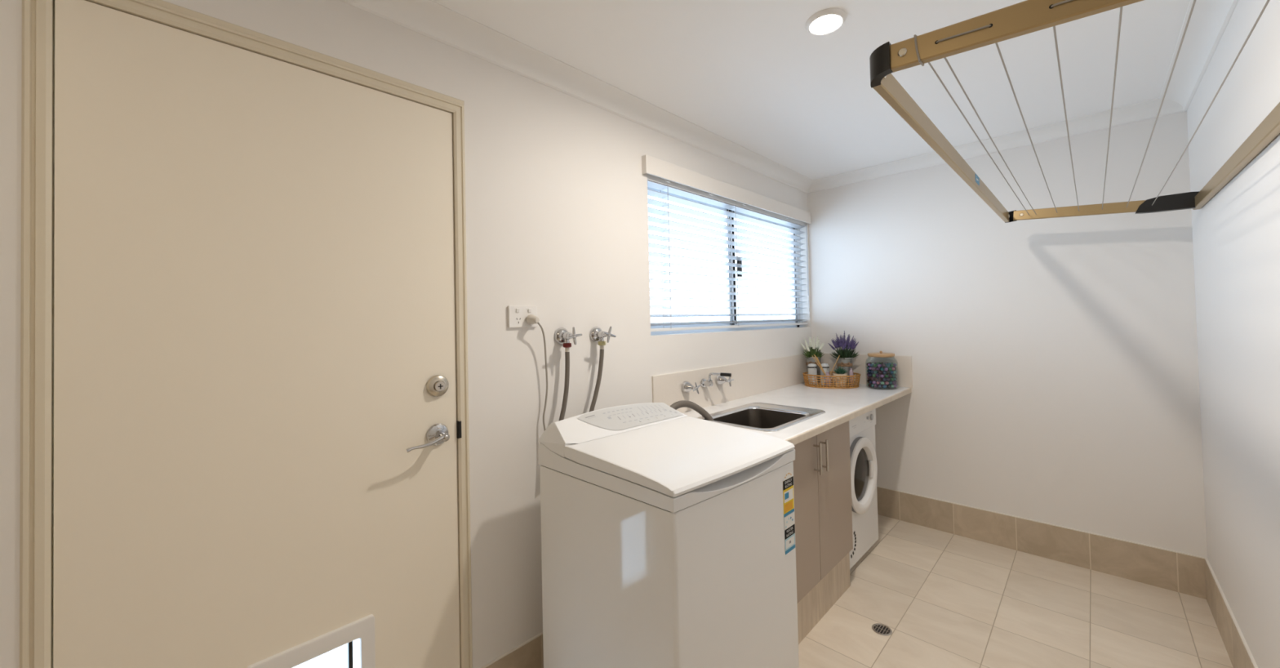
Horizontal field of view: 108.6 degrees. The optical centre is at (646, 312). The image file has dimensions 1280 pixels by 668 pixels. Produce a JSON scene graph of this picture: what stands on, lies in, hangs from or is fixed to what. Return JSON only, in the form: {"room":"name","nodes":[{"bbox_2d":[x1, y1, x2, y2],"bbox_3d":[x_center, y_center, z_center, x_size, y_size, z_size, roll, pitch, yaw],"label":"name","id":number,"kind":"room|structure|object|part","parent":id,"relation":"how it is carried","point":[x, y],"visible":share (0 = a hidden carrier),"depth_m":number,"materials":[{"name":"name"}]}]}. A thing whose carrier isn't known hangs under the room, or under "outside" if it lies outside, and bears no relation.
{"room":"laundry","nodes":[
{"label":"laundry","id":0,"kind":"room"},
{"bbox_2d":[0,0,811,667],"bbox_3d":[-0.331,0.216,1.898,0.120,2.327,4.604,-2,-2,44],"label":"wall","id":1,"kind":"structure","parent":0,"point":[557,201],"depth_m":1.67,"materials":[{"name":"white paint"}]},
{"bbox_2d":[19,0,472,667],"bbox_3d":[-0.938,0.333,1.248,0.107,2.094,0.896,-2,-2,44],"label":"trim","id":2,"kind":"structure","parent":1,"relation":"attached to","point":[37,78],"depth_m":0.92,"materials":[{"name":"beige paint"}]},
{"bbox_3d":[-0.619,0.385,1.516,0.027,0.057,0.010,-2,-2,44],"label":"strike plate","id":3,"kind":"part","parent":2,"relation":"part of","materials":[{"name":"black plastic"}]},
{"bbox_2d":[53,0,460,667],"bbox_3d":[-0.895,0.352,1.206,0.110,2.026,0.816,-2,-2,44],"label":"door","id":4,"kind":"structure","parent":1,"relation":"in","point":[255,438],"depth_m":1.14,"materials":[{"name":"beige paint"}]},
{"bbox_3d":[-0.885,1.063,1.228,0.052,0.393,0.278,-2,-2,44],"label":"pet door frame","id":5,"kind":"part","parent":4,"relation":"part of","materials":[{"name":"white plastic"}]},
{"bbox_3d":[-0.659,0.393,1.383,0.018,0.033,0.118,-2,-1,41],"label":"lever","id":6,"kind":"part","parent":4,"relation":"part of","materials":[{"name":"silver metal"}]},
{"bbox_3d":[-0.641,0.388,1.442,0.068,0.069,0.069,-2,-2,44],"label":"lever handle","id":7,"kind":"part","parent":4,"relation":"part of","materials":[{"name":"silver metal"}]},
{"bbox_2d":[480,631,543,667],"bbox_3d":[0.345,1.281,2.457,0.009,0.188,2.624,-2,-2,44],"label":"baseboard","id":8,"kind":"structure","parent":1,"relation":"attached to","point":[529,654],"depth_m":1.65,"materials":[{"name":"tile"}]},
{"bbox_2d":[507,305,537,327],"bbox_3d":[-0.450,0.015,1.685,0.017,0.079,0.116,-2,-2,44],"label":"power outlet","id":9,"kind":"object","parent":1,"relation":"attached to","point":[517,314],"visible":1,"depth_m":1.67,"materials":[{"name":"white plastic"}]},
{"bbox_2d":[554,326,582,344],"bbox_3d":[-0.301,0.091,1.780,0.094,0.069,0.069,-2,-2,44],"label":"tap","id":10,"kind":"object","parent":1,"relation":"attached to","point":[562,335],"visible":0.99,"depth_m":1.78,"materials":[{"name":"silver metal"}]},
{"bbox_2d":[558,342,571,421],"bbox_3d":[-0.315,0.327,1.748,0.031,0.421,0.103,-2,-1,21],"label":"hose","id":11,"kind":"object","parent":10,"relation":"hanging from","point":[566,345],"visible":0.75,"depth_m":1.77,"materials":[{"name":"grey rubber"}]},
{"bbox_3d":[-0.275,0.090,1.754,0.021,0.069,0.069,-2,-2,44],"label":"cross handle","id":12,"kind":"part","parent":10,"relation":"part of","materials":[{"name":"silver metal"}]},
{"bbox_2d":[340,0,813,193],"bbox_3d":[-0.281,-0.919,1.847,0.090,0.063,4.364,-2,-2,44],"label":"trim","id":13,"kind":"structure","parent":1,"relation":"attached to","point":[431,19],"depth_m":1.78,"materials":[{"name":"white paint"}]},
{"bbox_2d":[590,325,616,342],"bbox_3d":[-0.178,0.092,1.906,0.094,0.068,0.068,-2,-2,44],"label":"tap","id":14,"kind":"object","parent":1,"relation":"attached to","point":[597,335],"visible":1,"depth_m":1.91,"materials":[{"name":"silver metal"}]},
{"bbox_2d":[589,340,605,411],"bbox_3d":[-0.205,0.328,1.859,0.033,0.420,0.142,-2,-1,27],"label":"hose","id":15,"kind":"object","parent":14,"relation":"hanging from","point":[602,344],"visible":0.78,"depth_m":1.89,"materials":[{"name":"grey rubber"}]},
{"bbox_3d":[-0.152,0.091,1.881,0.021,0.068,0.068,-2,-2,44],"label":"cross handle","id":16,"kind":"part","parent":14,"relation":"part of","materials":[{"name":"silver metal"}]},
{"bbox_2d":[647,186,799,334],"bbox_3d":[0.542,-0.284,2.868,0.048,0.795,1.713,-2,-2,44],"label":"window","id":17,"kind":"structure","parent":1,"relation":"in","point":[732,318],"depth_m":2.85,"materials":[{"name":"silver metal"}]},
{"bbox_3d":[0.256,-0.284,2.578,0.025,0.725,0.837,-2,-2,44],"label":"fixed sash","id":18,"kind":"part","parent":17,"relation":"part of","materials":[{"name":"clear glass"}]},
{"bbox_2d":[641,154,811,331],"bbox_3d":[0.587,-0.324,2.807,0.092,0.831,1.758,-2,-2,44],"label":"blind","id":19,"kind":"object","parent":17,"relation":"attached to","point":[663,175],"visible":0.91,"depth_m":2.64,"materials":[{"name":"grey plastic"}]},
{"bbox_3d":[0.099,-0.280,2.328,0.052,0.725,0.002,-2,-2,44],"label":"ladder cord","id":20,"kind":"part","parent":19,"relation":"part of","materials":[{"name":"white fabric"}]},
{"bbox_3d":[0.575,-0.660,2.835,0.056,0.042,1.697,-2,-2,44],"label":"head rail","id":21,"kind":"part","parent":19,"relation":"part of","materials":[{"name":"white"}]},
{"bbox_3d":[0.592,0.085,2.820,0.048,0.015,1.693,-2,-2,44],"label":"rail","id":22,"kind":"part","parent":19,"relation":"part of","materials":[{"name":"white"}]},
{"bbox_3d":[0.525,-0.281,2.767,0.052,0.725,0.002,-2,-2,44],"label":"ladder cord","id":23,"kind":"part","parent":19,"relation":"part of","materials":[{"name":"white fabric"}]},
{"bbox_3d":[1.111,-0.282,3.370,0.052,0.725,0.002,-2,-2,44],"label":"ladder cord","id":24,"kind":"part","parent":19,"relation":"part of","materials":[{"name":"white fabric"}]},
{"bbox_3d":[1.192,-0.321,3.396,0.003,0.670,0.012,-2,-2,44],"label":"pull cord","id":25,"kind":"part","parent":19,"relation":"part of","materials":[{"name":"white fabric"}]},
{"bbox_3d":[0.815,-0.285,3.144,0.016,0.725,0.867,-2,-2,44],"label":"sliding sash","id":26,"kind":"part","parent":17,"relation":"part of","materials":[{"name":"clear glass"}]},
{"bbox_2d":[651,352,912,413],"bbox_3d":[0.870,0.393,2.566,0.662,0.204,1.734,-2,-2,44],"label":"backsplash","id":27,"kind":"structure","parent":1,"relation":"attached to","point":[754,377],"depth_m":2.79,"materials":[{"name":"beige tile"}]},
{"bbox_2d":[681,380,701,393],"bbox_3d":[0.227,0.377,2.307,0.082,0.061,0.061,-2,-2,44],"label":"tap","id":28,"kind":"object","parent":27,"relation":"attached to","point":[686,386],"visible":1,"depth_m":2.30,"materials":[{"name":"silver metal"}]},
{"bbox_3d":[0.250,0.376,2.284,0.019,0.061,0.061,-2,-2,44],"label":"cross handle","id":29,"kind":"part","parent":28,"relation":"part of","materials":[{"name":"silver metal"}]},
{"bbox_2d":[700,372,731,387],"bbox_3d":[0.364,0.355,2.396,0.162,0.084,0.047,-2,-1,38],"label":"spout","id":30,"kind":"object","parent":27,"relation":"attached to","point":[704,383],"visible":1,"depth_m":2.40,"materials":[{"name":"silver metal"}]},
{"bbox_2d":[715,375,733,386],"bbox_3d":[0.430,0.371,2.516,0.082,0.063,0.063,-2,-2,44],"label":"tap","id":31,"kind":"object","parent":27,"relation":"attached to","point":[720,380],"visible":0.95,"depth_m":2.51,"materials":[{"name":"silver metal"}]},
{"bbox_3d":[0.453,0.370,2.494,0.019,0.063,0.063,-2,-2,44],"label":"cross handle","id":32,"kind":"part","parent":31,"relation":"part of","materials":[{"name":"silver metal"}]},
{"bbox_2d":[432,0,1190,179],"bbox_3d":[0.349,-1.026,1.236,2.090,0.100,4.604,-2,-2,44],"label":"ceiling","id":33,"kind":"structure","parent":0,"point":[750,73],"depth_m":1.81,"materials":[{"name":"white paint"}]},
{"bbox_2d":[804,8,846,35],"bbox_3d":[0.601,-0.969,1.542,0.130,0.013,0.130,-2,-2,44],"label":"recessed light","id":34,"kind":"object","parent":33,"relation":"in","point":[824,21],"visible":1,"depth_m":1.52,"materials":[{"name":"white plastic"}]},
{"bbox_2d":[809,14,841,32],"bbox_3d":[0.601,-0.968,1.542,0.101,0.010,0.101,-2,-2,44],"label":"diffuser","id":35,"kind":"object","parent":34,"relation":"attached to","point":[818,23],"depth_m":1.53,"materials":[{"name":"white plastic"}]},
{"bbox_2d":[824,371,831,385],"bbox_3d":[1.212,0.445,3.068,0.040,0.094,0.040,-2,-2,44],"label":"bottle","id":36,"kind":"object","parent":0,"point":[827,372],"depth_m":3.06,"materials":[{"name":"grey"}]},
{"bbox_2d":[833,373,847,386],"bbox_3d":[1.281,0.447,3.033,0.088,0.087,0.088,-2,-2,44],"label":"pot","id":37,"kind":"object","parent":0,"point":[834,374],"depth_m":3.00,"materials":[{"name":"beige ceramic"}]},
{"bbox_2d":[807,111,1207,557],"bbox_3d":[1.937,0.182,2.822,1.850,2.327,0.120,-2,-2,44],"label":"wall","id":38,"kind":"structure","parent":0,"point":[1055,361],"depth_m":2.53,"materials":[{"name":"white paint"}]},
{"bbox_2d":[807,97,1186,193],"bbox_3d":[1.839,-0.949,2.768,1.849,0.063,0.090,-2,-2,44],"label":"trim","id":39,"kind":"structure","parent":38,"relation":"attached to","point":[1148,109],"depth_m":2.56,"materials":[{"name":"white paint"}]},
{"bbox_2d":[876,485,1207,599],"bbox_3d":[1.919,1.251,2.752,1.841,0.188,0.009,-2,-2,44],"label":"baseboard","id":40,"kind":"structure","parent":38,"relation":"attached to","point":[1168,569],"depth_m":2.47,"materials":[{"name":"tile"}]},
{"bbox_2d":[798,514,1233,667],"bbox_3d":[0.403,1.390,1.190,2.090,0.080,4.604,-2,-2,44],"label":"floor","id":41,"kind":"structure","parent":0,"point":[946,599],"depth_m":2.03,"materials":[{"name":"tile"}]},
{"bbox_2d":[526,314,799,667],"bbox_3d":[0.021,0.680,1.585,0.773,1.370,0.587,-2,-2,44],"label":"washing machine","id":42,"kind":"object","parent":41,"relation":"on","point":[668,535],"visible":1,"depth_m":1.34,"materials":[{"name":"white metal"}]},
{"bbox_3d":[-0.381,0.303,1.698,0.045,0.549,0.064,-2,-2,44],"label":"power cord","id":43,"kind":"part","parent":42,"relation":"part of","materials":[{"name":"beige plastic"}]},
{"bbox_3d":[-0.047,0.383,1.718,0.106,0.062,0.456,-2,-2,44],"label":"control panel","id":44,"kind":"part","parent":42,"relation":"part of","materials":[{"name":"grey plastic"}]},
{"bbox_3d":[0.120,0.436,1.489,0.482,0.050,0.587,-2,-2,44],"label":"lid","id":45,"kind":"part","parent":42,"relation":"part of","materials":[{"name":"white plastic"}]},
{"bbox_2d":[792,420,853,644],"bbox_3d":[0.557,0.946,2.211,0.636,0.838,0.746,-2,-2,44],"label":"base cabinet","id":46,"kind":"object","parent":41,"relation":"on","point":[823,511],"visible":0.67,"depth_m":2.03,"materials":[{"name":"beige"}]},
{"bbox_2d":[682,381,911,444],"bbox_3d":[0.871,0.511,2.569,0.654,0.032,1.729,-2,-2,44],"label":"countertop","id":47,"kind":"structure","parent":46,"relation":"on","point":[841,406],"depth_m":2.51,"materials":[{"name":"laminate"}]},
{"bbox_2d":[697,402,825,431],"bbox_3d":[0.561,0.595,2.209,0.411,0.212,0.554,-2,-2,44],"label":"sink","id":48,"kind":"object","parent":47,"relation":"in","point":[749,415],"visible":0.44,"depth_m":2.34,"materials":[{"name":"silver metal"}]},
{"bbox_2d":[670,400,714,420],"bbox_3d":[0.171,0.530,2.102,0.334,0.248,0.074,-1,-1,-24],"label":"hose","id":49,"kind":"object","parent":48,"relation":"attached to","point":[682,403],"visible":0.49,"depth_m":2.14,"materials":[{"name":"grey"}]},
{"bbox_3d":[0.538,0.602,2.186,0.323,0.198,0.411,-2,-2,44],"label":"bowl","id":50,"kind":"part","parent":48,"relation":"part of","materials":[{"name":"silver metal"}]},
{"bbox_2d":[802,371,860,388],"bbox_3d":[1.249,0.455,3.106,0.349,0.085,0.280,-2,-2,44],"label":"wicker basket","id":51,"kind":"object","parent":47,"relation":"on","point":[857,375],"visible":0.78,"depth_m":3.00,"materials":[{"name":"brown wicker"}]},
{"bbox_2d":[807,363,817,385],"bbox_3d":[1.137,0.422,3.147,0.059,0.147,0.059,-2,-2,44],"label":"lidded jar","id":52,"kind":"object","parent":51,"relation":"in","point":[812,370],"visible":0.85,"depth_m":3.12,"materials":[{"name":"white ceramic"}]},
{"bbox_2d":[800,335,824,382],"bbox_3d":[1.177,0.331,3.252,0.158,0.330,0.175,-2,-1,18],"label":"flowers","id":53,"kind":"object","parent":51,"relation":"in","point":[811,351],"visible":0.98,"depth_m":3.22,"materials":[{"name":"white plant"}]},
{"bbox_3d":[1.182,0.404,3.246,0.107,0.185,0.107,-2,-2,44],"label":"pot","id":54,"kind":"part","parent":53,"relation":"part of","materials":[{"name":"white ceramic"}]},
{"bbox_2d":[819,363,829,385],"bbox_3d":[1.215,0.420,3.130,0.059,0.147,0.059,-2,-2,44],"label":"lidded jar","id":55,"kind":"object","parent":51,"relation":"in","point":[825,366],"visible":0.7,"depth_m":3.11,"materials":[{"name":"white ceramic"}]},
{"bbox_2d":[812,354,839,385],"bbox_3d":[1.200,0.386,3.069,0.175,0.213,0.040,-1,-1,0],"label":"reed diffuser","id":56,"kind":"object","parent":51,"relation":"in","point":[815,357],"visible":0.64,"depth_m":3.07,"materials":[{"name":"brown wood"}]},
{"bbox_2d":[806,383,857,386],"bbox_3d":[1.250,0.495,3.105,0.319,0.004,0.254,-2,-2,44],"label":"tray","id":57,"kind":"object","parent":51,"relation":"on","point":[807,384],"depth_m":3.03,"materials":[{"name":"wicker"}]},
{"bbox_2d":[833,366,847,386],"bbox_3d":[1.280,0.420,3.034,0.088,0.140,0.091,-1,-1,-28],"label":"potted succulent","id":58,"kind":"object","parent":51,"relation":"in","point":[840,371],"visible":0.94,"depth_m":3.01,"materials":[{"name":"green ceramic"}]},
{"bbox_2d":[827,330,858,385],"bbox_3d":[1.350,0.308,3.133,0.201,0.365,0.196,-2,-2,44],"label":"lavender","id":59,"kind":"object","parent":51,"relation":"in","point":[845,359],"visible":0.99,"depth_m":3.10,"materials":[{"name":"purple plant"}]},
{"bbox_2d":[835,356,853,385],"bbox_3d":[1.353,0.398,3.133,0.107,0.185,0.107,-2,-2,44],"label":"pot","id":60,"kind":"object","parent":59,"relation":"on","point":[846,362],"depth_m":3.09,"materials":[{"name":"white ceramic"}]},
{"bbox_2d":[848,368,853,386],"bbox_3d":[1.353,0.428,3.033,0.025,0.120,0.025,-2,-2,44],"label":"slim bottle","id":61,"kind":"object","parent":51,"relation":"in","point":[851,371],"visible":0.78,"depth_m":3.02,"materials":[{"name":"grey plastic"}]},
{"bbox_2d":[865,351,898,388],"bbox_3d":[1.526,0.369,2.982,0.188,0.238,0.188,-2,-2,44],"label":"glass jar","id":62,"kind":"object","parent":47,"relation":"on","point":[880,354],"visible":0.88,"depth_m":2.93,"materials":[{"name":"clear glass"}]},
{"bbox_3d":[1.524,0.277,2.984,0.158,0.021,0.158,-2,-2,44],"label":"lid","id":63,"kind":"part","parent":62,"relation":"part of","materials":[{"name":"brown wood"}]},
{"bbox_3d":[0.620,0.849,1.887,0.018,0.644,0.370,-2,-2,44],"label":"cabinet door","id":64,"kind":"part","parent":46,"relation":"part of","materials":[{"name":"beige laminate"}]},
{"bbox_3d":[0.740,0.629,1.982,0.036,0.136,0.011,-2,-2,44],"label":"bar handle","id":65,"kind":"part","parent":46,"relation":"part of","materials":[{"name":"silver metal"}]},
{"bbox_3d":[0.786,0.629,2.030,0.036,0.136,0.011,-2,-2,44],"label":"bar handle","id":66,"kind":"part","parent":46,"relation":"part of","materials":[{"name":"silver metal"}]},
{"bbox_3d":[0.881,0.848,2.156,0.018,0.644,0.374,-2,-2,44],"label":"cabinet door","id":67,"kind":"part","parent":46,"relation":"part of","materials":[{"name":"beige laminate"}]},
{"bbox_2d":[848,408,878,568],"bbox_3d":[1.008,0.954,2.681,0.548,0.822,0.506,-2,-2,44],"label":"dryer","id":68,"kind":"object","parent":41,"relation":"on","point":[864,465],"visible":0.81,"depth_m":2.50,"materials":[{"name":"white metal"}]},
{"bbox_3d":[1.156,0.874,2.482,0.015,0.282,0.282,-2,-2,44],"label":"door glass","id":69,"kind":"part","parent":68,"relation":"part of","materials":[{"name":"black"}]},
{"bbox_3d":[1.171,0.599,2.523,0.010,0.118,0.498,-2,-2,44],"label":"control panel","id":70,"kind":"part","parent":68,"relation":"part of","materials":[{"name":"white plastic"}]},
{"bbox_3d":[1.164,0.874,2.474,0.032,0.398,0.398,-2,-2,44],"label":"door","id":71,"kind":"part","parent":68,"relation":"part of","materials":[{"name":"white plastic"}]},
{"bbox_2d":[871,623,892,635],"bbox_3d":[1.003,1.349,1.958,0.077,0.003,0.077,-2,-2,44],"label":"floor drain","id":72,"kind":"object","parent":41,"relation":"on","point":[880,628],"visible":1,"depth_m":1.96,"materials":[{"name":"silver metal"}]},
{"bbox_2d":[1186,0,1279,667],"bbox_3d":[1.083,0.158,0.527,0.120,2.327,4.604,-2,-2,44],"label":"wall","id":73,"kind":"structure","parent":0,"point":[1236,233],"depth_m":1.49,"materials":[{"name":"white paint"}]},
{"bbox_2d":[869,0,1279,222],"bbox_3d":[1.385,-0.479,1.423,0.654,0.100,2.133,-2,-2,44],"label":"drying rack","id":74,"kind":"object","parent":73,"relation":"attached to","point":[1027,16],"visible":1,"depth_m":0.98,"materials":[{"name":"beige wood"}]},
{"bbox_3d":[0.672,-0.477,0.698,0.574,0.093,0.019,-2,-2,44],"label":"arm","id":75,"kind":"part","parent":74,"relation":"part of","materials":[{"name":"beige metal"}]},
{"bbox_3d":[2.087,-0.481,2.158,0.574,0.093,0.019,-2,-2,44],"label":"arm","id":76,"kind":"part","parent":74,"relation":"part of","materials":[{"name":"beige wood"}]},
{"bbox_3d":[1.612,-0.462,1.203,0.022,0.048,2.133,-2,-2,44],"label":"wall rail","id":77,"kind":"part","parent":74,"relation":"part of","materials":[{"name":"beige metal"}]},
{"bbox_2d":[1160,0,1239,111],"bbox_3d":[0.982,-0.971,0.622,0.090,0.063,4.364,-2,-2,44],"label":"trim","id":78,"kind":"structure","parent":73,"relation":"attached to","point":[1209,20],"depth_m":1.69,"materials":[{"name":"white paint"}]},
{"bbox_2d":[1204,558,1257,667],"bbox_3d":[1.057,1.228,0.548,0.009,0.188,4.355,-2,-2,44],"label":"baseboard","id":79,"kind":"structure","parent":73,"relation":"attached to","point":[1239,653],"depth_m":1.78,"materials":[{"name":"tile"}]}
]}

